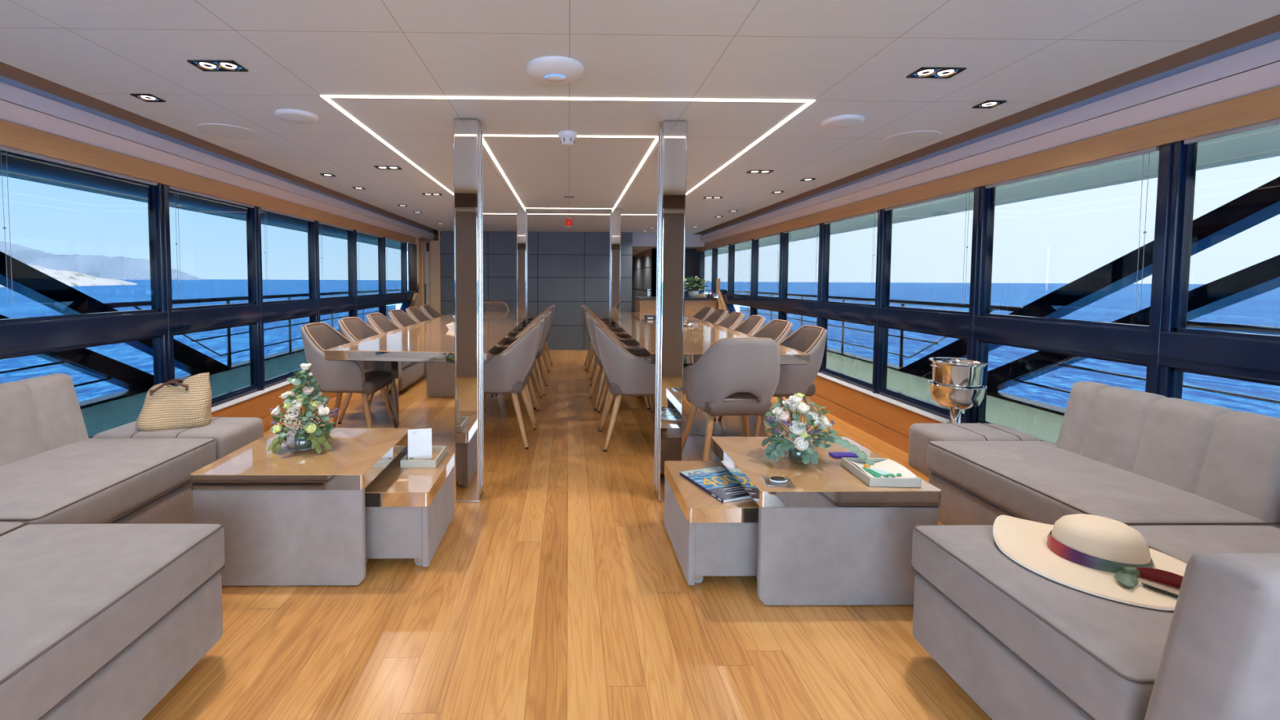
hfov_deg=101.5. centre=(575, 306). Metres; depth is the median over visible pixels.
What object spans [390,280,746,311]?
sea
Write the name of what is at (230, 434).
module
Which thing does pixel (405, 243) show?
trim
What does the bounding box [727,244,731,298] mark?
trim
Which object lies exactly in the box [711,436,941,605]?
coffee table
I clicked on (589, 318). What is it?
dining chair
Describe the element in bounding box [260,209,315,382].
window
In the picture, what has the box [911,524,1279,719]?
sofa
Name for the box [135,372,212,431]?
bag
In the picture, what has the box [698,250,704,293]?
trim
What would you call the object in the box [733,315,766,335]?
dining chair
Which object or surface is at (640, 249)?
ceiling
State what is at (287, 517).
coffee table
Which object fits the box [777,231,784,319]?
trim
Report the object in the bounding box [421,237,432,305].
door
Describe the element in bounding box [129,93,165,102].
recessed light
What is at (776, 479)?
disc
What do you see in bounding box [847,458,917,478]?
leaflet
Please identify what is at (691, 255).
wall niche
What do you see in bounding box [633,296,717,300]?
countertop
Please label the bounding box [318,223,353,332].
window
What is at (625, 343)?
dining chair
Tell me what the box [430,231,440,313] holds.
trim
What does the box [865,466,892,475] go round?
print
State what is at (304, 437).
flower arrangement
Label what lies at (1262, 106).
trim
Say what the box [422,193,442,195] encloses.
recessed light
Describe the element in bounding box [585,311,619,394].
dining chair
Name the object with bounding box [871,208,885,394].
trim
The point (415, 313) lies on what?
dining chair
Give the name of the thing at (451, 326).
serving dish
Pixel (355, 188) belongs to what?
recessed light
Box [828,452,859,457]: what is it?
glasses case
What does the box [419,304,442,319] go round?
dining chair
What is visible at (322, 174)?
recessed light
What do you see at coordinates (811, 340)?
dining chair
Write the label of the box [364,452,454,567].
side table
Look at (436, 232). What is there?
trim
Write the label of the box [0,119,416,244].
trim
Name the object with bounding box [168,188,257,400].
window
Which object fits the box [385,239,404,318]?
window
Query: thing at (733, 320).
dining chair
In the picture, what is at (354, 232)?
trim
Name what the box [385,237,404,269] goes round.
roller blind
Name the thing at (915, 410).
trim
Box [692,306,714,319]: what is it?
dining chair
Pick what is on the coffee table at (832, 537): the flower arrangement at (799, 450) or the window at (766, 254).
the flower arrangement at (799, 450)
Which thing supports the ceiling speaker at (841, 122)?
attached to the ceiling at (857, 57)
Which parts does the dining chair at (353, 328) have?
leg, backrest, seat, leg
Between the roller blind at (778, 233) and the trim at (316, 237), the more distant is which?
the roller blind at (778, 233)
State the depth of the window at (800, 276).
5.35 m
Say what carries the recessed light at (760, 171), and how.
in the ceiling at (857, 57)
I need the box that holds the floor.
[142,350,991,719]
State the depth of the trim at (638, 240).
8.93 m
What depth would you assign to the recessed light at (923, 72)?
2.00 m
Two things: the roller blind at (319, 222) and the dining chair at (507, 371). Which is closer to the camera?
the dining chair at (507, 371)
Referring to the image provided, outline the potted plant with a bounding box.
[684,275,710,297]
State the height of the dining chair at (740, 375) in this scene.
0.840 m
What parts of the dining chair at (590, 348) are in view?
leg, leg, backrest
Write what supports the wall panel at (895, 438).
attached to the wall at (896, 418)
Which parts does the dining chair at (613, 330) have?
leg, leg, backrest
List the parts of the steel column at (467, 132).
trim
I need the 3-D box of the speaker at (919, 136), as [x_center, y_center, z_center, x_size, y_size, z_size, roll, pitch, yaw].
[1.878,-0.943,2.913,0.284,0.004,0.284,0,3,-1]
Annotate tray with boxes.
[400,445,446,467]
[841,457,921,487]
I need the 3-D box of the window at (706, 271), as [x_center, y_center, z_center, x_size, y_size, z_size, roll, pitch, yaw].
[2.264,-0.615,8.908,0.030,0.750,0.736,0,3,-1]
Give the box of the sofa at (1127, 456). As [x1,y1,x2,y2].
[926,381,1279,528]
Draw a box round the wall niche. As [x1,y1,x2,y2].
[651,248,699,296]
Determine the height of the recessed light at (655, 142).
0.004 m
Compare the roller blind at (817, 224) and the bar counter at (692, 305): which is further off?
the bar counter at (692, 305)
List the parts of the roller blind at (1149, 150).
pull cord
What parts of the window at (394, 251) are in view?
pane, pane, frame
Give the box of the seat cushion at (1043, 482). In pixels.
[927,440,1279,528]
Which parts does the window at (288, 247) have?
pane, pane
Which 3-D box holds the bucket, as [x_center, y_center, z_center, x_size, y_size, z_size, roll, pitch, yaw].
[2.123,0.422,2.898,0.292,0.240,0.264,0,3,-1]
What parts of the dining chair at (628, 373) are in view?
leg, leg, backrest, seat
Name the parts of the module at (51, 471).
backrest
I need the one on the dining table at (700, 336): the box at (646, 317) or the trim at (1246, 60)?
the box at (646, 317)
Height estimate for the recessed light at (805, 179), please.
0.006 m
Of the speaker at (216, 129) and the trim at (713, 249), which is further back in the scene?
the trim at (713, 249)
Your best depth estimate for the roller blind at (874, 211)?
4.18 m
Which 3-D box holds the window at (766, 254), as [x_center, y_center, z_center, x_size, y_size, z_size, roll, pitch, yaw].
[2.299,-0.174,6.241,0.030,1.370,0.826,0,3,-1]
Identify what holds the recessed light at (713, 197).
in the ceiling at (857, 57)
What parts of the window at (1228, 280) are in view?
pane, pane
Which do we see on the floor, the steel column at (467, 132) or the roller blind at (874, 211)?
the steel column at (467, 132)
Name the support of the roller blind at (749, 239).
attached to the window at (740, 273)
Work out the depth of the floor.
1.74 m
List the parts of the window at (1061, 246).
pane, pane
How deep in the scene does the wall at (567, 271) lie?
8.60 m
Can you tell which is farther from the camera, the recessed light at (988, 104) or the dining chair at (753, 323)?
the dining chair at (753, 323)
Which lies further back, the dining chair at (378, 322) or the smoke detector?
the dining chair at (378, 322)
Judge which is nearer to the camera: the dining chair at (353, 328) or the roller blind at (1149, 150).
the roller blind at (1149, 150)
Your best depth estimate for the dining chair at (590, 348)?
6.72 m
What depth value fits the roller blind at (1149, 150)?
2.29 m
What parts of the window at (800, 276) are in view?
pane, pane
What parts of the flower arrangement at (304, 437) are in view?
stem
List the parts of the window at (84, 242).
pane, pane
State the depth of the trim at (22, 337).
2.98 m
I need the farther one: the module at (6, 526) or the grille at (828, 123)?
the grille at (828, 123)
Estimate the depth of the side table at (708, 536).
1.95 m
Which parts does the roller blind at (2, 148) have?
pull cord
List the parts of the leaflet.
orange cap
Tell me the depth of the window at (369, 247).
6.21 m
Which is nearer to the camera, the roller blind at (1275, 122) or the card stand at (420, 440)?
the roller blind at (1275, 122)
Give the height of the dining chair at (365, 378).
0.840 m
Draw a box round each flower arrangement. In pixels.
[267,363,338,453]
[761,392,874,465]
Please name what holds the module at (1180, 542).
on the floor
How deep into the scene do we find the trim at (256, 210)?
3.95 m
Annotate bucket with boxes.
[928,357,987,388]
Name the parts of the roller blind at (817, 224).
pull cord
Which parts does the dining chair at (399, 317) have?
backrest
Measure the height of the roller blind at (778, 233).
0.674 m
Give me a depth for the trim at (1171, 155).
2.05 m
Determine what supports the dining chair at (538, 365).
on the floor
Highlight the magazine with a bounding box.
[680,466,751,502]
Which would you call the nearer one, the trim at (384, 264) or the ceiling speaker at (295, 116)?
the ceiling speaker at (295, 116)
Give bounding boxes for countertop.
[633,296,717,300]
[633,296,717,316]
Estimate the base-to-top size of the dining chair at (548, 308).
0.840 m
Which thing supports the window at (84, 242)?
in the wall
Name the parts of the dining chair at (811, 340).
leg, leg, seat, backrest, leg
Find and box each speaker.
[196,123,259,138]
[274,108,319,124]
[821,114,864,128]
[881,130,942,145]
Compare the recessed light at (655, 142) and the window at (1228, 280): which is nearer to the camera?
the window at (1228, 280)
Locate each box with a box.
[644,315,656,319]
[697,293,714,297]
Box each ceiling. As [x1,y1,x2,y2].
[0,0,1279,234]
[631,246,703,257]
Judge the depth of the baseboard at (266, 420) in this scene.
4.04 m
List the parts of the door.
rail, glass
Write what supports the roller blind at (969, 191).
attached to the window at (925, 260)
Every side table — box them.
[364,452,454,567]
[663,461,759,585]
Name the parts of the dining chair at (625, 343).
leg, leg, backrest, leg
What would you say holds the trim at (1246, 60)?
attached to the roof
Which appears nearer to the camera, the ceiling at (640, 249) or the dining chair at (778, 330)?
the dining chair at (778, 330)
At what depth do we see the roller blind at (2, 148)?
2.35 m
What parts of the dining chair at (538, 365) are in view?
backrest, seat, leg, leg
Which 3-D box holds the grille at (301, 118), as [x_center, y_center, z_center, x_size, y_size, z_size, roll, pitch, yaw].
[-1.374,-0.920,2.566,0.164,0.010,0.164,0,3,-1]
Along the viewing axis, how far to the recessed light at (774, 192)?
4.68 m
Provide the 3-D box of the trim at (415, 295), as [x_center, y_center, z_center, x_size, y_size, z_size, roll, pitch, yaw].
[-2.421,-0.279,7.523,0.045,1.500,1.000,0,3,-1]
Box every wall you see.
[211,233,438,418]
[440,231,632,350]
[631,257,632,312]
[632,248,656,312]
[714,297,950,436]
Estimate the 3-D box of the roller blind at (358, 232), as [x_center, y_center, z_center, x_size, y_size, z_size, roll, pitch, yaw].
[-2.446,-0.536,6.193,0.021,0.674,0.816,0,3,-1]
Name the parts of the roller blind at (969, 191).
pull cord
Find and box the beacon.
[565,217,572,227]
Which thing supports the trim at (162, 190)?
attached to the wall
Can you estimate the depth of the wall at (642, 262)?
10.60 m
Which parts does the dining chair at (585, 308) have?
leg, leg, backrest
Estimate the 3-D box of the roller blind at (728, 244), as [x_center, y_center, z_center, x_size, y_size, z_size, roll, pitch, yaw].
[2.252,-0.605,8.067,0.021,0.674,0.776,0,3,-1]
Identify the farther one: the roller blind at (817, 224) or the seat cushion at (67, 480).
the roller blind at (817, 224)
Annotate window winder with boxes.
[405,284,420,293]
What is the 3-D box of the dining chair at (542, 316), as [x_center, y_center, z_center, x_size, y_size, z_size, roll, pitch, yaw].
[-0.571,0.491,4.891,0.556,0.840,0.524,0,3,2]
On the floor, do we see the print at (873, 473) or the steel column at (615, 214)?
the steel column at (615, 214)
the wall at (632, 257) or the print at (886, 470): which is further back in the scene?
the wall at (632, 257)
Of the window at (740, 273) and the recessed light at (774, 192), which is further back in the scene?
the window at (740, 273)
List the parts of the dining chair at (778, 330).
backrest, leg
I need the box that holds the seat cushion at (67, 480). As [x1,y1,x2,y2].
[0,438,216,524]
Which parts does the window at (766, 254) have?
pane, pane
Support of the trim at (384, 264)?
attached to the wall
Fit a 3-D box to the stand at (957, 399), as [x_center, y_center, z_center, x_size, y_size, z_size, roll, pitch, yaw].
[2.122,0.726,2.913,0.266,0.586,0.266,0,3,-1]
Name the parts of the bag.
handle, handle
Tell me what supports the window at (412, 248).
hanging from the wall
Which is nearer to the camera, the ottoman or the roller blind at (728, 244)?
the ottoman
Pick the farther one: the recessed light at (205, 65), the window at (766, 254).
the window at (766, 254)
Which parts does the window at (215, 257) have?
pane, pane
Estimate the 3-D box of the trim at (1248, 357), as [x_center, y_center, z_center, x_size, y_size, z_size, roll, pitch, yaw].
[2.336,-0.053,3.759,0.105,1.460,12.650,0,3,-1]
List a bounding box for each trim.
[0,62,434,239]
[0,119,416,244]
[0,290,415,407]
[155,182,175,386]
[211,372,312,413]
[253,205,265,391]
[312,220,320,322]
[351,229,357,316]
[382,236,386,316]
[404,241,408,297]
[409,237,419,306]
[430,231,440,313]
[433,228,438,235]
[632,234,704,246]
[693,13,1279,243]
[696,85,1279,251]
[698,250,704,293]
[711,248,716,297]
[715,278,728,315]
[720,289,1279,422]
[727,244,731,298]
[750,238,755,315]
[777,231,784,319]
[816,222,825,373]
[817,372,950,422]
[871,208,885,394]
[964,186,986,422]
[1145,140,1185,397]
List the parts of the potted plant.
pot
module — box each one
[0,373,216,524]
[0,520,26,536]
[92,416,263,460]
[908,422,1039,476]
[1127,524,1279,563]
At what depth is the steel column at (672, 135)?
2.67 m
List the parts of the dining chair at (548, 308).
backrest, leg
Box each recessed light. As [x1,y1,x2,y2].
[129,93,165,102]
[186,59,248,71]
[319,173,336,176]
[320,95,815,214]
[351,186,365,189]
[373,165,402,169]
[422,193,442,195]
[482,134,657,208]
[702,196,723,199]
[746,169,773,173]
[770,191,784,193]
[800,177,816,181]
[906,66,966,78]
[972,100,1006,108]
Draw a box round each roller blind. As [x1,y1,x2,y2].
[0,145,157,306]
[168,185,253,297]
[260,207,314,293]
[318,221,353,291]
[356,230,382,288]
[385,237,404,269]
[701,248,711,283]
[713,244,728,288]
[730,239,751,270]
[754,232,780,291]
[782,223,819,293]
[823,210,878,297]
[884,188,973,302]
[985,146,1159,311]
[1183,118,1279,144]
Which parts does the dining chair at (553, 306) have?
backrest, leg, leg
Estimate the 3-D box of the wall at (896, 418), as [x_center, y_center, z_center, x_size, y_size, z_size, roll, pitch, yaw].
[2.325,0.470,3.810,0.160,0.790,12.700,0,3,-1]
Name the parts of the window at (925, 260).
pane, pane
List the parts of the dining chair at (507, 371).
seat, backrest, leg, leg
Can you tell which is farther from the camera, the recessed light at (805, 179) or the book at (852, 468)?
the recessed light at (805, 179)
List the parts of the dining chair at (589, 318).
leg, seat, leg, backrest, leg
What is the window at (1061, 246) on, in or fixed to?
in the wall
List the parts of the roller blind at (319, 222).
pull cord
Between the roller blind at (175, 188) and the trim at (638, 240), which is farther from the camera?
the trim at (638, 240)
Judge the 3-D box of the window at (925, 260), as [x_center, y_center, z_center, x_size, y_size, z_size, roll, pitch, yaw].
[2.337,-0.040,3.490,0.030,1.370,0.866,0,3,-1]
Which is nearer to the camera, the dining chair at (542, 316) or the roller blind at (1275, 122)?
the roller blind at (1275, 122)
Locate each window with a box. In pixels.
[0,150,162,438]
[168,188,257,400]
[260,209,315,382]
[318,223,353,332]
[356,231,382,324]
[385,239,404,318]
[408,243,417,291]
[701,249,711,293]
[714,245,728,293]
[730,240,751,320]
[753,234,780,324]
[782,225,819,333]
[821,213,877,386]
[880,191,973,417]
[977,151,1159,444]
[1169,124,1279,417]
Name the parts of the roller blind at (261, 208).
pull cord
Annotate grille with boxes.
[278,113,315,124]
[824,119,861,128]
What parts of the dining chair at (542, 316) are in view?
backrest, leg, leg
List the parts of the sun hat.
crown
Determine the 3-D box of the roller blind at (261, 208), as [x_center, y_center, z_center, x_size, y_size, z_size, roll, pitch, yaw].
[-2.421,-0.448,4.410,0.021,0.674,0.826,0,3,-1]
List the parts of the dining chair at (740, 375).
leg, leg, seat, backrest, leg, leg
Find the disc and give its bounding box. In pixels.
[768,475,786,483]
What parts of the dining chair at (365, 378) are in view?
leg, leg, backrest, seat, leg, leg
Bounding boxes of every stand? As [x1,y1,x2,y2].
[408,427,431,459]
[928,379,986,422]
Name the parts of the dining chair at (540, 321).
leg, backrest, leg, seat, leg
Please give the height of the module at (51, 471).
0.715 m
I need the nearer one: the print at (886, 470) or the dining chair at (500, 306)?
the print at (886, 470)
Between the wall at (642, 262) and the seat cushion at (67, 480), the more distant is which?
the wall at (642, 262)
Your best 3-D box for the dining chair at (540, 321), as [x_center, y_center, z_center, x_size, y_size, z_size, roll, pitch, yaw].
[-0.543,0.517,4.354,0.555,0.840,0.524,0,3,-1]
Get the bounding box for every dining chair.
[300,322,397,427]
[337,316,398,424]
[365,312,399,404]
[387,309,417,392]
[405,306,431,323]
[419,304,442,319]
[483,301,510,311]
[483,314,545,408]
[483,317,544,425]
[483,323,540,448]
[494,311,551,395]
[527,306,552,372]
[529,304,555,370]
[581,304,608,370]
[583,306,608,379]
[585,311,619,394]
[586,314,649,409]
[592,318,654,423]
[594,324,655,451]
[682,337,780,461]
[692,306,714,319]
[702,308,728,324]
[716,311,745,329]
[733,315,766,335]
[751,319,792,428]
[753,324,827,436]
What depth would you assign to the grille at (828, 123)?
2.58 m
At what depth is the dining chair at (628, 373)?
3.52 m
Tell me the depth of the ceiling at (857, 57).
2.04 m
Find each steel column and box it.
[453,118,484,502]
[516,208,527,327]
[608,208,621,328]
[653,120,687,502]
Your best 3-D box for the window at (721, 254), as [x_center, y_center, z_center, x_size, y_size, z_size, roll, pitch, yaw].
[2.275,-0.574,8.069,0.030,0.750,0.796,0,3,-1]
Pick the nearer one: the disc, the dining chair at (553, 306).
the disc
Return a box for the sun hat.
[992,513,1186,611]
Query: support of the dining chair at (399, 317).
on the floor
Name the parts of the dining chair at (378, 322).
leg, backrest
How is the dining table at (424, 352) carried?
on the floor
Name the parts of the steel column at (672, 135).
trim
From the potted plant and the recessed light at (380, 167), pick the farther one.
the potted plant
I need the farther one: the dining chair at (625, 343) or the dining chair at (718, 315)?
the dining chair at (718, 315)
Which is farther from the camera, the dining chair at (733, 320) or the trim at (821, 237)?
the dining chair at (733, 320)
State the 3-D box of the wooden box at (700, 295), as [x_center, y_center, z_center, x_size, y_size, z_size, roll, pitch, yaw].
[2.047,-0.167,8.171,0.220,0.055,0.160,0,3,-1]
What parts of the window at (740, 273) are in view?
frame, pane, pane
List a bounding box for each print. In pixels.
[862,466,881,477]
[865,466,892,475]
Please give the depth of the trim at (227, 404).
3.78 m
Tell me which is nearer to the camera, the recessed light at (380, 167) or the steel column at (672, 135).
the steel column at (672, 135)
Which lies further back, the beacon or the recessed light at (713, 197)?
the beacon
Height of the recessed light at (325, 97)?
0.004 m
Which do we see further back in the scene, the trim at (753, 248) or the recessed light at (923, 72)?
the trim at (753, 248)
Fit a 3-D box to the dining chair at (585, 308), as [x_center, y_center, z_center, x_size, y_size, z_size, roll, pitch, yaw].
[0.376,0.426,6.313,0.555,0.840,0.524,0,3,-3]
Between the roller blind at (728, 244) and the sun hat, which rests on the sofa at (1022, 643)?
the sun hat
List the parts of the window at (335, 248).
pane, pane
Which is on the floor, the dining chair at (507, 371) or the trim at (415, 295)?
the dining chair at (507, 371)
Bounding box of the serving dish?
[445,322,454,329]
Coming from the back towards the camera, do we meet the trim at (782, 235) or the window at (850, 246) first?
the trim at (782, 235)
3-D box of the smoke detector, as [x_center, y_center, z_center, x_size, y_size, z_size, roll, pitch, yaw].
[-0.046,-0.919,2.858,0.104,0.064,0.104,0,3,-1]
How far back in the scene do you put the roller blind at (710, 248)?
8.59 m
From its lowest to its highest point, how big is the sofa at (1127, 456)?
0.715 m
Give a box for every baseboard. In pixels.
[261,392,343,432]
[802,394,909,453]
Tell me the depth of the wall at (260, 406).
3.92 m
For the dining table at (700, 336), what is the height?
0.710 m
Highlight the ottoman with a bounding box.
[0,523,225,719]
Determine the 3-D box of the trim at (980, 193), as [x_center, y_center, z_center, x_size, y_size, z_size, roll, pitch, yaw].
[2.342,-0.017,3.020,0.082,1.460,0.075,0,3,-1]
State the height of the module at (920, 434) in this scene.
0.419 m
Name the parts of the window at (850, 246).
pane, pane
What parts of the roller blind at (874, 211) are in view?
pull cord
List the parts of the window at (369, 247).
pane, pane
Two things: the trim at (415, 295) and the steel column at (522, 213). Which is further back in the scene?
the trim at (415, 295)
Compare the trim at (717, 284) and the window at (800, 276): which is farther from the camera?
the trim at (717, 284)
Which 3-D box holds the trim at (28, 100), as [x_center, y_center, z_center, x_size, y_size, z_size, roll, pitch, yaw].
[-2.279,-0.935,3.027,0.240,0.250,11.400,0,3,-1]
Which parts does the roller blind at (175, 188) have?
pull cord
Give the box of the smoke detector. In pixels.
[558,130,577,146]
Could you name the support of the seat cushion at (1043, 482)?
on the sofa at (1127, 456)
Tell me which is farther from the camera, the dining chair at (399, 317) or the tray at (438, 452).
the dining chair at (399, 317)
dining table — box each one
[324,311,533,436]
[604,312,809,435]
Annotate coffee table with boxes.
[190,427,412,586]
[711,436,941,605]

